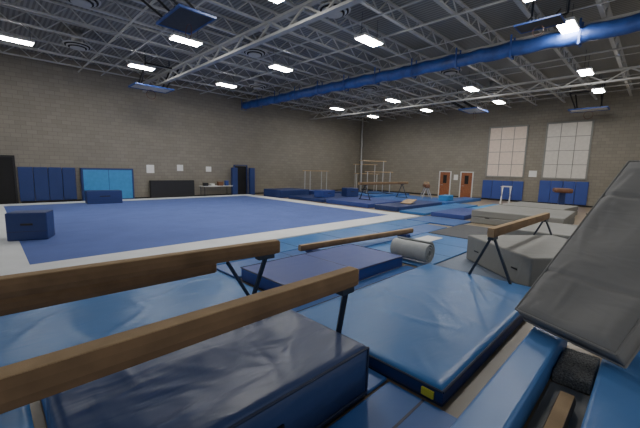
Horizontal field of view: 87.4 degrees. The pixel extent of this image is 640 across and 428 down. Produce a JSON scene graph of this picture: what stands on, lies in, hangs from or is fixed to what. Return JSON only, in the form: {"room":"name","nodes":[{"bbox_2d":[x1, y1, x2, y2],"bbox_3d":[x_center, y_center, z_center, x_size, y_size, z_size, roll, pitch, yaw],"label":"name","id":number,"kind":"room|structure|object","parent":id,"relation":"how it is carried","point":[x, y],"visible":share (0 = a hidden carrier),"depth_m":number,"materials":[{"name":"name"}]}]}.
{"room":"sports hall","nodes":[
{"label":"sports hall","id":0,"kind":"room"},
{"bbox_2d":[0,46,361,203],"bbox_3d":[-7.835,-4.990,23.506,34.600,7.450,0.300,-6,11,-44],"label":"wall","id":1,"kind":"structure","parent":0,"point":[52,114],"depth_m":20.96,"materials":[{"name":"beige brick"}]},
{"bbox_2d":[0,155,18,203],"bbox_3d":[-15.588,-1.621,15.990,1.650,2.400,0.060,-6,11,-44],"label":"door","id":2,"kind":"structure","parent":1,"relation":"in","point":[8,180],"depth_m":16.35,"materials":[{"name":"black plastic"}]},
{"bbox_2d":[17,167,34,200],"bbox_3d":[-14.742,-1.499,16.814,0.568,1.720,0.075,-6,11,-44],"label":"pad","id":3,"kind":"object","parent":1,"relation":"attached to","point":[25,174],"visible":1,"depth_m":16.78,"materials":[{"name":"blue leather"}]},
{"bbox_2d":[33,167,49,200],"bbox_3d":[-14.325,-1.544,17.226,0.568,1.720,0.075,-6,11,-44],"label":"pad","id":4,"kind":"object","parent":1,"relation":"attached to","point":[40,174],"visible":1,"depth_m":17.20,"materials":[{"name":"blue leather"}]},
{"bbox_2d":[48,167,63,199],"bbox_3d":[-13.909,-1.589,17.637,0.568,1.720,0.075,-6,11,-44],"label":"pad","id":5,"kind":"object","parent":1,"relation":"attached to","point":[54,173],"visible":1,"depth_m":17.60,"materials":[{"name":"blue plastic"}]},
{"bbox_2d":[62,167,76,199],"bbox_3d":[-13.492,-1.635,18.049,0.568,1.720,0.075,-6,11,-44],"label":"pad","id":6,"kind":"object","parent":1,"relation":"attached to","point":[68,174],"visible":1,"depth_m":18.02,"materials":[{"name":"blue plastic"}]},
{"bbox_2d":[21,189,358,202],"bbox_3d":[-5.364,-1.606,26.300,27.100,0.120,0.020,-6,11,-44],"label":"baseboard","id":7,"kind":"structure","parent":1,"relation":"attached to","point":[338,189],"depth_m":18.41,"materials":[{"name":"black plastic"}]},
{"bbox_2d":[233,165,247,194],"bbox_3d":[-6.027,-2.586,25.436,1.160,2.260,0.080,-6,11,-44],"label":"door","id":8,"kind":"structure","parent":1,"relation":"in","point":[242,170],"depth_m":25.55,"materials":[{"name":"black metal"}]},
{"bbox_2d":[142,0,364,92],"bbox_3d":[-0.573,-5.991,10.126,0.200,0.548,28.365,-6,11,-44],"label":"girder","id":9,"kind":"object","parent":1,"relation":"attached to","point":[298,9],"visible":0.94,"depth_m":11.60,"materials":[{"name":"grey metal"}]},
{"bbox_2d":[30,190,601,427],"bbox_3d":[2.077,0.382,14.064,34.600,0.200,28.700,-6,11,-44],"label":"floor","id":10,"kind":"structure","parent":0,"point":[465,395],"depth_m":3.56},
{"bbox_2d":[0,404,33,427],"bbox_3d":[-2.451,1.873,0.987,2.620,0.106,3.820,-6,11,-44],"label":"mat","id":11,"kind":"object","parent":10,"relation":"on","point":[21,417],"visible":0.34,"depth_m":2.65,"materials":[{"name":"blue plastic"}]},
{"bbox_2d":[0,264,216,315],"bbox_3d":[-3.140,1.160,2.642,4.897,0.826,1.000,-6,10,-43],"label":"beam","id":12,"kind":"structure","parent":11,"relation":"on","point":[14,305],"depth_m":3.33,"materials":[{"name":"brown wood"}]},
{"bbox_2d":[0,239,279,299],"bbox_3d":[-2.455,1.037,2.705,4.992,1.106,1.000,-5,10,-40],"label":"beam","id":13,"kind":"structure","parent":11,"relation":"on","point":[35,282],"depth_m":3.15,"materials":[{"name":"brown wood"}]},
{"bbox_2d":[0,266,358,413],"bbox_3d":[-1.393,1.256,1.496,1.000,1.166,5.152,9,11,44],"label":"beam","id":14,"kind":"structure","parent":11,"relation":"on","point":[25,382],"depth_m":1.82,"materials":[{"name":"brown wood"}]},
{"bbox_2d":[80,168,134,200],"bbox_3d":[-12.146,-1.696,19.240,2.600,1.850,0.300,-6,11,-44],"label":"mat","id":15,"kind":"object","parent":10,"relation":"on","point":[122,179],"visible":0.72,"depth_m":19.09,"materials":[{"name":"blue plastic"}]},
{"bbox_2d":[0,271,261,366],"bbox_3d":[-3.518,1.416,4.144,5.600,0.121,2.050,-6,11,-44],"label":"mat","id":16,"kind":"object","parent":10,"relation":"on","point":[25,335],"visible":0.62,"depth_m":4.48,"materials":[{"name":"blue plastic"}]},
{"bbox_2d":[149,180,194,197],"bbox_3d":[-9.552,-1.618,21.760,2.800,1.150,0.220,-6,11,-44],"label":"mat","id":17,"kind":"object","parent":10,"relation":"on","point":[158,188],"visible":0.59,"depth_m":21.58,"materials":[{"name":"black plastic"}]},
{"bbox_2d":[46,309,369,427],"bbox_3d":[-0.774,1.453,2.770,2.180,0.546,1.290,-6,11,-44],"label":"mat","id":18,"kind":"object","parent":10,"relation":"on","point":[287,369],"visible":0.87,"depth_m":2.52,"materials":[{"name":"blue plastic"}]},
{"bbox_2d":[0,194,419,275],"bbox_3d":[-5.609,-0.123,15.402,14.650,0.072,14.280,-6,11,-44],"label":"floor","id":19,"kind":"structure","parent":10,"relation":"on","point":[85,233],"depth_m":11.65,"materials":[{"name":"blue carpet"}]},
{"bbox_2d":[5,210,54,240],"bbox_3d":[-7.728,0.290,8.963,0.850,0.720,0.662,-2,8,-25],"label":"foam block","id":20,"kind":"object","parent":19,"relation":"on","point":[21,225],"visible":1,"depth_m":8.71,"materials":[{"name":"blue plastic"}]},
{"bbox_2d":[85,190,122,203],"bbox_3d":[-11.220,-0.897,17.392,1.550,0.660,0.712,-5,10,-42],"label":"foam block","id":21,"kind":"object","parent":19,"relation":"on","point":[91,196],"visible":1,"depth_m":17.10,"materials":[{"name":"blue plastic"}]},
{"bbox_2d":[231,168,237,194],"bbox_3d":[-6.308,-2.384,24.672,0.440,2.050,0.240,-6,11,-44],"label":"mat","id":22,"kind":"object","parent":10,"relation":"on","point":[234,171],"visible":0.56,"depth_m":24.57,"materials":[{"name":"blue leather"}]},
{"bbox_2d":[249,168,254,194],"bbox_3d":[-5.244,-2.499,25.723,0.440,2.050,0.240,-6,11,-44],"label":"mat","id":23,"kind":"object","parent":10,"relation":"on","point":[251,170],"visible":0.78,"depth_m":25.63,"materials":[{"name":"blue plastic"}]},
{"bbox_2d":[264,188,308,197],"bbox_3d":[-2.507,-1.604,25.192,2.800,0.550,2.000,-6,11,-44],"label":"mat","id":24,"kind":"object","parent":10,"relation":"on","point":[273,192],"visible":0.84,"depth_m":24.36,"materials":[{"name":"blue plastic"}]},
{"bbox_2d":[240,244,402,290],"bbox_3d":[0.175,1.077,6.826,3.171,0.256,1.541,-6,11,-44],"label":"mat","id":25,"kind":"object","parent":10,"relation":"on","point":[370,262],"visible":0.68,"depth_m":6.62,"materials":[{"name":"blue plastic"}]},
{"bbox_2d":[217,219,428,264],"bbox_3d":[-1.525,0.905,8.563,15.700,0.052,1.190,-6,11,-44],"label":"mat","id":26,"kind":"object","parent":10,"relation":"on","point":[287,244],"visible":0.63,"depth_m":10.85,"materials":[{"name":"blue plastic"}]},
{"bbox_2d":[288,193,371,202],"bbox_3d":[0.808,-1.210,24.164,5.200,0.202,3.400,-6,11,-44],"label":"mat","id":27,"kind":"object","parent":10,"relation":"on","point":[310,197],"visible":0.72,"depth_m":22.86,"materials":[{"name":"blue plastic"}]},
{"bbox_2d":[217,224,446,277],"bbox_3d":[1.278,0.810,9.783,9.000,0.052,0.930,-6,11,-44],"label":"mat","id":28,"kind":"object","parent":10,"relation":"on","point":[424,228],"visible":0.44,"depth_m":8.36,"materials":[{"name":"blue plastic"}]},
{"bbox_2d":[298,228,413,252],"bbox_3d":[1.231,0.715,9.356,4.436,0.241,0.320,-5,10,-39],"label":"beam","id":29,"kind":"structure","parent":28,"relation":"on","point":[309,247],"depth_m":8.99,"materials":[{"name":"brown wood"}]},
{"bbox_2d":[291,265,413,311],"bbox_3d":[0.718,1.313,5.981,3.700,0.040,0.400,-6,11,-44],"label":"mat","id":30,"kind":"object","parent":10,"relation":"on","point":[393,272],"visible":0.25,"depth_m":6.25,"materials":[{"name":"blue plastic"}]},
{"bbox_2d":[326,197,401,207],"bbox_3d":[2.813,-0.766,21.042,3.600,0.252,3.300,-6,11,-44],"label":"mat","id":31,"kind":"object","parent":10,"relation":"on","point":[352,201],"visible":0.89,"depth_m":20.20,"materials":[{"name":"blue plastic"}]},
{"bbox_2d":[358,182,407,199],"bbox_3d":[4.282,-1.571,22.177,5.040,1.096,1.000,-5,10,-40],"label":"beam","id":32,"kind":"structure","parent":31,"relation":"on","point":[359,183],"depth_m":21.61,"materials":[{"name":"brown wood"}]},
{"bbox_2d":[340,191,408,196],"bbox_3d":[4.603,-1.649,28.052,4.900,0.222,3.600,-6,11,-44],"label":"mat","id":33,"kind":"object","parent":10,"relation":"on","point":[359,193],"visible":0.55,"depth_m":26.79,"materials":[{"name":"blue plastic"}]},
{"bbox_2d":[358,160,392,193],"bbox_3d":[4.602,-3.086,27.823,2.400,2.680,2.200,0,8,-11],"label":"bars","id":34,"kind":"object","parent":33,"relation":"on","point":[365,192],"visible":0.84,"depth_m":28.21,"materials":[{"name":"grey metal"}]},
{"bbox_2d":[367,368,386,393],"bbox_3d":[0.113,1.605,3.700,0.340,0.040,1.270,-6,11,-44],"label":"mat","id":35,"kind":"object","parent":10,"relation":"on","point":[375,379],"visible":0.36,"depth_m":3.33,"materials":[{"name":"blue plastic"}]},
{"bbox_2d":[328,382,456,427],"bbox_3d":[0.104,1.800,2.218,2.380,0.047,0.760,-6,11,-44],"label":"mat","id":36,"kind":"object","parent":10,"relation":"on","point":[390,406],"visible":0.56,"depth_m":2.86,"materials":[{"name":"blue plastic"}]},
{"bbox_2d":[371,195,437,200],"bbox_3d":[6.321,-1.069,24.307,5.600,0.152,3.600,-6,11,-44],"label":"mat","id":37,"kind":"object","parent":10,"relation":"on","point":[400,196],"visible":0.36,"depth_m":24.43,"materials":[{"name":"blue plastic"}]},
{"bbox_2d":[375,200,441,211],"bbox_3d":[5.282,-0.508,19.570,5.000,0.252,1.500,-6,11,-44],"label":"mat","id":38,"kind":"object","parent":10,"relation":"on","point":[397,206],"visible":0.9,"depth_m":18.41,"materials":[{"name":"blue plastic"}]},
{"bbox_2d":[297,263,530,406],"bbox_3d":[1.703,1.381,5.106,3.864,0.186,2.174,-6,11,-44],"label":"mat","id":39,"kind":"object","parent":10,"relation":"on","point":[430,326],"visible":0.88,"depth_m":4.35,"materials":[{"name":"blue plastic"}]},
{"bbox_2d":[368,233,467,266],"bbox_3d":[2.963,0.913,9.338,3.850,0.047,1.990,-6,11,-44],"label":"mat","id":40,"kind":"object","parent":10,"relation":"on","point":[446,248],"visible":0.34,"depth_m":9.03,"materials":[{"name":"blue plastic"}]},
{"bbox_2d":[390,236,434,262],"bbox_3d":[2.147,0.813,7.810,0.449,0.462,0.900,-6,11,-44],"label":"rolled mat","id":41,"kind":"object","parent":40,"relation":"on","point":[420,250],"visible":0.98,"depth_m":7.62,"materials":[{"name":"grey plastic"}]},
{"bbox_2d":[400,203,477,215],"bbox_3d":[6.904,-0.310,18.878,6.700,0.122,1.400,-6,11,-44],"label":"mat","id":42,"kind":"object","parent":10,"relation":"on","point":[424,211],"visible":0.88,"depth_m":18.07,"materials":[{"name":"blue plastic"}]},
{"bbox_2d":[408,216,470,225],"bbox_3d":[5.121,0.285,14.398,1.800,0.050,2.100,-6,11,-44],"label":"mat","id":43,"kind":"object","parent":10,"relation":"on","point":[431,219],"visible":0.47,"depth_m":14.18,"materials":[{"name":"blue plastic"}]},
{"bbox_2d":[431,207,474,219],"bbox_3d":[7.074,-0.049,16.665,3.400,0.202,1.600,-6,11,-44],"label":"mat","id":44,"kind":"object","parent":10,"relation":"on","point":[460,213],"visible":0.7,"depth_m":15.76,"materials":[{"name":"blue plastic"}]},
{"bbox_2d":[430,197,480,204],"bbox_3d":[9.572,-0.929,23.673,6.100,0.202,1.300,-6,11,-44],"label":"mat","id":45,"kind":"object","parent":10,"relation":"on","point":[459,200],"visible":0.67,"depth_m":23.32,"materials":[{"name":"blue plastic"}]},
{"bbox_2d":[428,224,503,238],"bbox_3d":[5.342,0.640,11.787,2.800,0.052,1.850,-6,11,-44],"label":"mat","id":46,"kind":"object","parent":10,"relation":"on","point":[462,231],"visible":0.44,"depth_m":11.73,"materials":[{"name":"grey rubber"}]},
{"bbox_2d":[437,253,513,282],"bbox_3d":[5.285,1.270,7.170,4.050,0.030,4.320,-6,11,-44],"label":"mat","id":47,"kind":"object","parent":10,"relation":"on","point":[461,263],"visible":0.07,"depth_m":7.42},
{"bbox_2d":[468,212,552,283],"bbox_3d":[4.454,0.667,7.388,3.955,1.126,1.000,-6,11,-43],"label":"beam","id":48,"kind":"structure","parent":47,"relation":"on","point":[494,232],"depth_m":6.37,"materials":[{"name":"brown wood"}]},
{"bbox_2d":[466,235,567,286],"bbox_3d":[4.726,0.943,7.122,2.212,0.594,2.150,1,8,-6],"label":"mat","id":49,"kind":"object","parent":47,"relation":"on","point":[525,257],"visible":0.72,"depth_m":6.82,"materials":[{"name":"grey plastic"}]},
{"bbox_2d":[450,326,567,427],"bbox_3d":[1.403,1.642,2.684,4.300,0.300,0.300,-6,11,-44],"label":"mat","id":50,"kind":"object","parent":10,"relation":"on","point":[510,396],"visible":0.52,"depth_m":2.91,"materials":[{"name":"blue plastic"}]},
{"bbox_2d":[471,205,575,225],"bbox_3d":[8.764,0.122,14.395,3.200,0.544,3.612,8,10,42],"label":"mat","id":51,"kind":"object","parent":10,"relation":"on","point":[496,215],"visible":0.77,"depth_m":13.71,"materials":[{"name":"grey plastic"}]},
{"bbox_2d":[499,201,577,215],"bbox_3d":[11.530,-0.228,17.692,3.212,0.494,2.800,-5,10,-42],"label":"mat","id":52,"kind":"object","parent":10,"relation":"on","point":[519,204],"visible":0.46,"depth_m":17.32,"materials":[{"name":"grey plastic"}]},
{"bbox_2d":[504,222,577,238],"bbox_3d":[7.124,0.662,10.263,2.200,0.494,2.612,8,10,39],"label":"mat","id":53,"kind":"object","parent":10,"relation":"on","point":[565,231],"visible":0.1,"depth_m":9.78,"materials":[{"name":"grey plastic"}]},
{"bbox_2d":[527,382,589,427],"bbox_3d":[1.597,1.816,2.436,2.400,0.030,0.320,-6,11,-44],"label":"carpet strip","id":54,"kind":"object","parent":10,"relation":"on","point":[539,418],"visible":0.54,"depth_m":3.02,"materials":[{"name":"grey carpet"}]},
{"bbox_2d":[543,391,575,427],"bbox_3d":[1.524,1.741,2.323,1.974,0.126,0.130,-6,11,-44],"label":"beam","id":55,"kind":"structure","parent":54,"relation":"on","point":[560,415],"depth_m":2.77,"materials":[{"name":"brown wood"}]},
{"bbox_2d":[552,188,572,204],"bbox_3d":[14.593,-0.899,20.236,0.900,1.300,1.200,5,9,28],"label":"table","id":56,"kind":"object","parent":10,"relation":"on","point":[562,192],"visible":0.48,"depth_m":20.03,"materials":[{"name":"brown leather"}]},
{"bbox_2d":[551,348,599,394],"bbox_3d":[2.725,1.647,3.558,0.700,0.120,0.320,-6,11,-44],"label":"pad","id":57,"kind":"object","parent":10,"relation":"on","point":[576,370],"visible":1,"depth_m":3.43,"materials":[{"name":"black fabric"}]},
{"bbox_2d":[581,350,639,427],"bbox_3d":[2.201,1.683,2.523,4.000,0.300,0.340,-6,11,-44],"label":"mat","id":58,"kind":"object","parent":10,"relation":"on","point":[614,401],"visible":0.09,"depth_m":2.74,"materials":[{"name":"blue plastic"}]},
{"bbox_2d":[515,160,639,368],"bbox_3d":[3.441,0.376,3.750,1.905,1.994,1.072,-1,8,-19],"label":"mat","id":59,"kind":"object","parent":58,"relation":"on","point":[587,296],"visible":1,"depth_m":3.67,"materials":[{"name":"grey plastic"}]},
{"bbox_2d":[0,0,639,117],"bbox_3d":[2.263,-7.198,13.045,34.600,0.200,28.700,-6,11,-44],"label":"ceiling","id":60,"kind":"structure","parent":0,"point":[507,13],"depth_m":14.23,"materials":[{"name":"grey metal"}]},
{"bbox_2d":[0,27,34,45],"bbox_3d":[-11.466,-6.935,12.555,1.100,0.855,0.500,-6,11,-44],"label":"ceiling lamp","id":61,"kind":"object","parent":60,"relation":"hanging from","point":[10,38],"visible":1,"depth_m":12.56,"materials":[{"name":"white paint"}]},
{"bbox_2d":[62,29,91,50],"bbox_3d":[-9.940,-7.130,13.701,1.000,0.699,1.000,-6,11,-44],"label":"ceiling vent","id":62,"kind":"object","parent":60,"relation":"in","point":[74,43],"visible":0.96,"depth_m":13.53,"materials":[{"name":"grey metal"}]},
{"bbox_2d":[67,0,100,7],"bbox_3d":[-7.019,-6.536,9.812,1.000,0.699,1.000,-6,11,-44],"label":"ceiling vent","id":63,"kind":"object","parent":60,"relation":"in","point":[81,3],"visible":1,"depth_m":9.89,"materials":[{"name":"grey metal"}]},
{"bbox_2d":[78,0,156,71],"bbox_3d":[-2.860,-5.986,7.874,0.070,0.070,28.400,-6,11,-44],"label":"conduit","id":64,"kind":"object","parent":60,"relation":"attached to","point":[152,1],"visible":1,"depth_m":12.24,"materials":[{"name":"grey metal"}]},
{"bbox_2d":[128,50,178,98],"bbox_3d":[-8.515,-6.975,17.270,1.920,1.888,2.240,-6,11,-44],"label":"basketball hoop","id":65,"kind":"object","parent":60,"relation":"hanging from","point":[137,85],"visible":0.97,"depth_m":17.32,"materials":[{"name":"white paint"}]},
{"bbox_2d":[141,0,215,39],"bbox_3d":[-4.061,-5.793,8.980,1.904,1.808,1.632,-6,11,-44],"label":"basketball hoop","id":66,"kind":"object","parent":60,"relation":"hanging from","point":[182,18],"visible":1,"depth_m":9.25,"materials":[{"name":"blue metal"}]},
{"bbox_2d":[0,41,367,121],"bbox_3d":[-7.175,-8.307,22.216,34.262,0.498,0.120,-6,11,-44],"label":"joist","id":67,"kind":"object","parent":60,"relation":"attached to","point":[3,52],"visible":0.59,"depth_m":18.75,"materials":[{"name":"grey paint"}]},
{"bbox_2d":[168,30,202,46],"bbox_3d":[-4.893,-6.728,12.205,1.100,0.855,0.500,-6,11,-44],"label":"ceiling lamp","id":68,"kind":"object","parent":60,"relation":"hanging from","point":[174,36],"visible":0.87,"depth_m":12.14,"materials":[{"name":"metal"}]},
{"bbox_2d":[0,33,382,120],"bbox_3d":[-6.012,-8.123,21.060,34.262,0.498,0.120,-6,11,-44],"label":"joist","id":69,"kind":"object","parent":60,"relation":"attached to","point":[1,42],"visible":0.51,"depth_m":17.38,"materials":[{"name":"grey paint"}]},
{"bbox_2d":[0,20,396,119],"bbox_3d":[-4.850,-7.939,19.904,34.262,0.498,0.120,-6,11,-44],"label":"joist","id":70,"kind":"object","parent":60,"relation":"attached to","point":[2,31],"visible":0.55,"depth_m":16.14,"materials":[{"name":"grey paint"}]},
{"bbox_2d":[177,0,422,89],"bbox_3d":[0.864,-6.412,11.550,0.050,0.023,28.400,-6,11,-44],"label":"joist bridging","id":71,"kind":"object","parent":70,"relation":"attached to","point":[418,0],"visible":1,"depth_m":12.32,"materials":[{"name":"grey paint"}]},
{"bbox_2d":[200,0,506,93],"bbox_3d":[1.927,-6.504,12.605,0.070,0.070,28.400,-6,11,-44],"label":"joist bridging","id":72,"kind":"object","parent":70,"relation":"attached to","point":[499,1],"visible":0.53,"depth_m":11.84,"materials":[{"name":"grey paint"}]},
{"bbox_2d":[227,0,615,98],"bbox_3d":[3.382,-6.685,14.038,0.050,0.023,28.400,-6,11,-44],"label":"joist bridging","id":73,"kind":"object","parent":70,"relation":"attached to","point":[610,0],"visible":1,"depth_m":13.02,"materials":[{"name":"grey paint"}]},
{"bbox_2d":[337,82,639,118],"bbox_3d":[11.643,-7.557,22.206,0.070,0.070,28.400,-6,11,-44],"label":"truss","id":74,"kind":"object","parent":70,"relation":"attached to","point":[638,82],"visible":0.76,"depth_m":21.27,"materials":[{"name":"grey metal"}]},
{"bbox_2d":[0,4,412,117],"bbox_3d":[-3.687,-7.755,18.747,34.262,0.498,0.120,-6,11,-44],"label":"joist","id":75,"kind":"object","parent":60,"relation":"attached to","point":[2,5],"visible":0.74,"depth_m":14.66,"materials":[{"name":"grey paint"}]},
{"bbox_2d":[0,0,428,115],"bbox_3d":[-2.525,-7.572,17.591,34.262,0.498,0.120,-6,11,-44],"label":"joist","id":76,"kind":"object","parent":60,"relation":"attached to","point":[50,1],"visible":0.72,"depth_m":13.33,"materials":[{"name":"grey paint"}]},
{"bbox_2d":[59,0,447,114],"bbox_3d":[-1.362,-7.388,16.434,34.262,0.498,0.120,-6,11,-44],"label":"joist","id":77,"kind":"object","parent":60,"relation":"attached to","point":[117,2],"visible":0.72,"depth_m":13.88,"materials":[{"name":"grey paint"}]},
{"bbox_2d":[280,44,639,108],"bbox_3d":[6.750,-7.027,17.370,0.070,0.070,28.400,-6,11,-44],"label":"conduit","id":78,"kind":"object","parent":77,"relation":"attached to","point":[638,44],"visible":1,"depth_m":15.90,"materials":[{"name":"grey metal"}]},
{"bbox_2d":[243,36,266,56],"bbox_3d":[-2.729,-6.991,13.981,1.000,0.699,1.000,-6,11,-44],"label":"ceiling vent","id":79,"kind":"object","parent":60,"relation":"in","point":[256,51],"visible":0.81,"depth_m":13.81,"materials":[{"name":"grey metal"}]},
{"bbox_2d":[131,0,467,109],"bbox_3d":[-0.199,-7.204,15.278,34.262,0.498,0.120,-6,11,-44],"label":"joist","id":80,"kind":"object","parent":60,"relation":"attached to","point":[199,8],"visible":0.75,"depth_m":14.25,"materials":[{"name":"grey paint"}]},
{"bbox_2d":[206,0,488,109],"bbox_3d":[0.963,-7.020,14.122,34.262,0.498,0.120,-6,11,-44],"label":"joist","id":81,"kind":"object","parent":60,"relation":"attached to","point":[250,2],"visible":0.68,"depth_m":13.50,"materials":[{"name":"grey paint"}]},
{"bbox_2d":[241,13,639,110],"bbox_3d":[2.200,-6.673,16.562,0.400,0.760,22.000,-6,11,-44],"label":"air duct","id":82,"kind":"object","parent":81,"relation":"hanging from","point":[629,24],"visible":0.99,"depth_m":12.59,"materials":[{"name":"blue plastic"}]},
{"bbox_2d":[354,11,383,46],"bbox_3d":[1.751,-6.509,11.784,1.100,0.855,0.500,-6,11,-44],"label":"ceiling lamp","id":83,"kind":"object","parent":60,"relation":"hanging from","point":[366,38],"visible":1,"depth_m":11.71,"materials":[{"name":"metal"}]},
{"bbox_2d":[282,0,512,107],"bbox_3d":[2.126,-6.837,12.965,34.262,0.498,0.120,-6,11,-44],"label":"joist","id":84,"kind":"object","parent":60,"relation":"attached to","point":[290,3],"visible":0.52,"depth_m":13.50,"materials":[{"name":"grey paint"}]},
{"bbox_2d":[243,10,639,101],"bbox_3d":[4.356,-6.525,14.996,0.200,0.548,28.365,-6,11,-44],"label":"girder","id":85,"kind":"object","parent":60,"relation":"attached to","point":[638,11],"visible":0.22,"depth_m":13.26,"materials":[{"name":"grey metal"}]},
{"bbox_2d":[360,0,537,105],"bbox_3d":[3.288,-6.653,11.809,34.262,0.498,0.120,-6,11,-44],"label":"joist","id":86,"kind":"object","parent":60,"relation":"attached to","point":[388,2],"visible":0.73,"depth_m":12.69,"materials":[{"name":"grey paint"}]},
{"bbox_2d":[445,90,487,117],"bbox_3d":[9.640,-7.185,22.134,1.920,1.888,2.240,-6,11,-44],"label":"basketball hoop","id":87,"kind":"object","parent":60,"relation":"hanging from","point":[473,110],"visible":0.97,"depth_m":21.82,"materials":[{"name":"white paint"}]},
{"bbox_2d":[310,65,639,119],"bbox_3d":[9.143,-7.044,19.727,0.200,0.548,28.365,-6,11,-44],"label":"girder","id":88,"kind":"object","parent":60,"relation":"attached to","point":[610,80],"visible":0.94,"depth_m":18.67,"materials":[{"name":"grey metal"}]},
{"bbox_2d":[433,0,566,102],"bbox_3d":[4.451,-6.469,10.653,34.262,0.498,0.120,-6,11,-44],"label":"joist","id":89,"kind":"object","parent":60,"relation":"attached to","point":[441,3],"visible":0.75,"depth_m":12.22,"materials":[{"name":"grey paint"}]},
{"bbox_2d":[513,0,570,35],"bbox_3d":[6.519,-5.834,9.765,1.350,1.423,1.152,-6,11,-44],"label":"basketball hoop","id":90,"kind":"object","parent":60,"relation":"hanging from","point":[557,19],"visible":1,"depth_m":9.60,"materials":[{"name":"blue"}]},
{"bbox_2d":[513,0,596,99],"bbox_3d":[5.614,-6.285,9.496,34.262,0.498,0.120,-6,11,-44],"label":"joist","id":91,"kind":"object","parent":60,"relation":"attached to","point":[519,3],"visible":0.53,"depth_m":13.62,"materials":[{"name":"grey paint"}]},
{"bbox_2d":[556,0,579,33],"bbox_3d":[7.648,-6.162,10.277,1.100,0.855,0.500,-6,11,-44],"label":"ceiling lamp","id":92,"kind":"object","parent":60,"relation":"hanging from","point":[571,25],"visible":0.68,"depth_m":10.23,"materials":[{"name":"metal"}]},
{"bbox_2d":[568,79,609,118],"bbox_3d":[16.137,-6.759,20.143,2.240,1.888,1.920,-6,11,-44],"label":"basketball hoop","id":93,"kind":"object","parent":60,"relation":"hanging from","point":[601,107],"visible":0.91,"depth_m":20.25,"materials":[{"name":"white paint"}]},
{"bbox_2d":[595,0,633,95],"bbox_3d":[6.776,-6.101,8.340,34.262,0.498,0.120,-6,11,-44],"label":"joist","id":94,"kind":"object","parent":60,"relation":"attached to","point":[615,43],"visible":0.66,"depth_m":13.14,"materials":[{"name":"grey paint"}]},
{"bbox_3d":[7.939,-5.918,7.184,34.262,0.498,0.120,-6,11,-44],"label":"joist","id":95,"kind":"object","parent":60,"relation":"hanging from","visible":0},
{"bbox_2d":[293,52,639,109],"bbox_3d":[7.531,-7.135,18.138,0.050,0.023,28.400,-6,11,-44],"label":"joist bridging","id":96,"kind":"object","parent":95,"relation":"attached to","point":[637,52],"visible":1,"depth_m":16.71,"materials":[{"name":"grey paint"}]},
{"bbox_2d":[361,87,639,205],"bbox_3d":[14.438,-4.709,25.468,0.300,7.450,28.400,-6,11,-44],"label":"wall","id":97,"kind":"structure","parent":0,"point":[415,149],"depth_m":26.71,"materials":[{"name":"beige brick"}]},
{"bbox_2d":[438,171,451,195],"bbox_3d":[10.807,-2.622,29.069,0.125,2.180,1.060,-6,11,-44],"label":"door","id":98,"kind":"structure","parent":97,"relation":"in","point":[444,186],"depth_m":29.06,"materials":[{"name":"orange wood"}]},
{"bbox_2d":[459,171,473,197],"bbox_3d":[12.110,-2.416,27.773,0.125,2.180,1.060,-6,11,-44],"label":"door","id":99,"kind":"structure","parent":97,"relation":"in","point":[466,178],"depth_m":27.76,"materials":[{"name":"orange wood"}]},
{"bbox_2d":[361,189,592,207],"bbox_3d":[14.243,-1.065,25.837,0.020,0.120,28.380,-6,11,-44],"label":"baseboard","id":100,"kind":"structure","parent":97,"relation":"attached to","point":[361,189],"depth_m":26.37,"materials":[{"name":"black plastic"}]},
{"bbox_2d":[481,180,491,197],"bbox_3d":[13.275,-1.984,26.641,0.075,1.420,0.705,-6,11,-44],"label":"pad","id":101,"kind":"object","parent":97,"relation":"attached to","point":[487,184],"visible":1,"depth_m":26.61,"materials":[{"name":"blue plastic"}]},
{"bbox_2d":[491,180,501,198],"bbox_3d":[13.786,-1.903,26.133,0.075,1.420,0.705,-6,11,-44],"label":"pad","id":102,"kind":"object","parent":97,"relation":"attached to","point":[496,185],"visible":0.94,"depth_m":26.11,"materials":[{"name":"blue plastic"}]},
{"bbox_2d":[485,125,528,177],"bbox_3d":[14.166,-4.717,25.479,0.070,3.850,2.700,-6,11,-44],"label":"window","id":103,"kind":"structure","parent":97,"relation":"in","point":[507,145],"depth_m":25.43,"materials":[{"name":"white glass"}]},
{"bbox_2d":[502,181,512,199],"bbox_3d":[14.297,-1.822,25.625,0.075,1.420,0.705,-6,11,-44],"label":"pad","id":104,"kind":"object","parent":97,"relation":"attached to","point":[505,195],"visible":0.79,"depth_m":25.59,"materials":[{"name":"blue plastic"}]},
{"bbox_2d":[511,181,523,200],"bbox_3d":[14.808,-1.741,25.117,0.075,1.420,0.705,-6,11,-44],"label":"pad","id":105,"kind":"object","parent":97,"relation":"attached to","point":[517,189],"visible":1,"depth_m":25.08,"materials":[{"name":"blue plastic"}]},
{"bbox_2d":[538,180,550,202],"bbox_3d":[16.016,-1.615,23.908,0.075,1.550,0.680,-6,11,-44],"label":"pad","id":106,"kind":"object","parent":97,"relation":"attached to","point":[544,187],"visible":1,"depth_m":23.87,"materials":[{"name":"blue plastic"}]},
{"bbox_2d":[549,181,562,202],"bbox_3d":[16.509,-1.537,23.417,0.075,1.550,0.680,-6,11,-44],"label":"pad","id":107,"kind":"object","parent":97,"relation":"attached to","point":[554,184],"visible":0.74,"depth_m":23.44,"materials":[{"name":"blue plastic"}]},
{"bbox_2d":[541,120,594,179],"bbox_3d":[16.809,-4.324,22.848,0.070,3.900,2.600,-6,11,-44],"label":"window","id":108,"kind":"structure","parent":97,"relation":"in","point":[567,148],"depth_m":22.79,"materials":[{"name":"white glass"}]},
{"bbox_2d":[563,181,575,203],"bbox_3d":[17.003,-1.459,22.927,0.075,1.550,0.680,-6,11,-44],"label":"pad","id":109,"kind":"object","parent":97,"relation":"attached to","point":[569,197],"visible":0.74,"depth_m":22.84,"materials":[{"name":"blue plastic"}]},
{"bbox_2d":[574,182,588,204],"bbox_3d":[17.496,-1.381,22.436,0.075,1.550,0.680,-6,11,-44],"label":"pad","id":110,"kind":"object","parent":97,"relation":"attached to","point":[581,190],"visible":1,"depth_m":22.40,"materials":[{"name":"blue plastic"}]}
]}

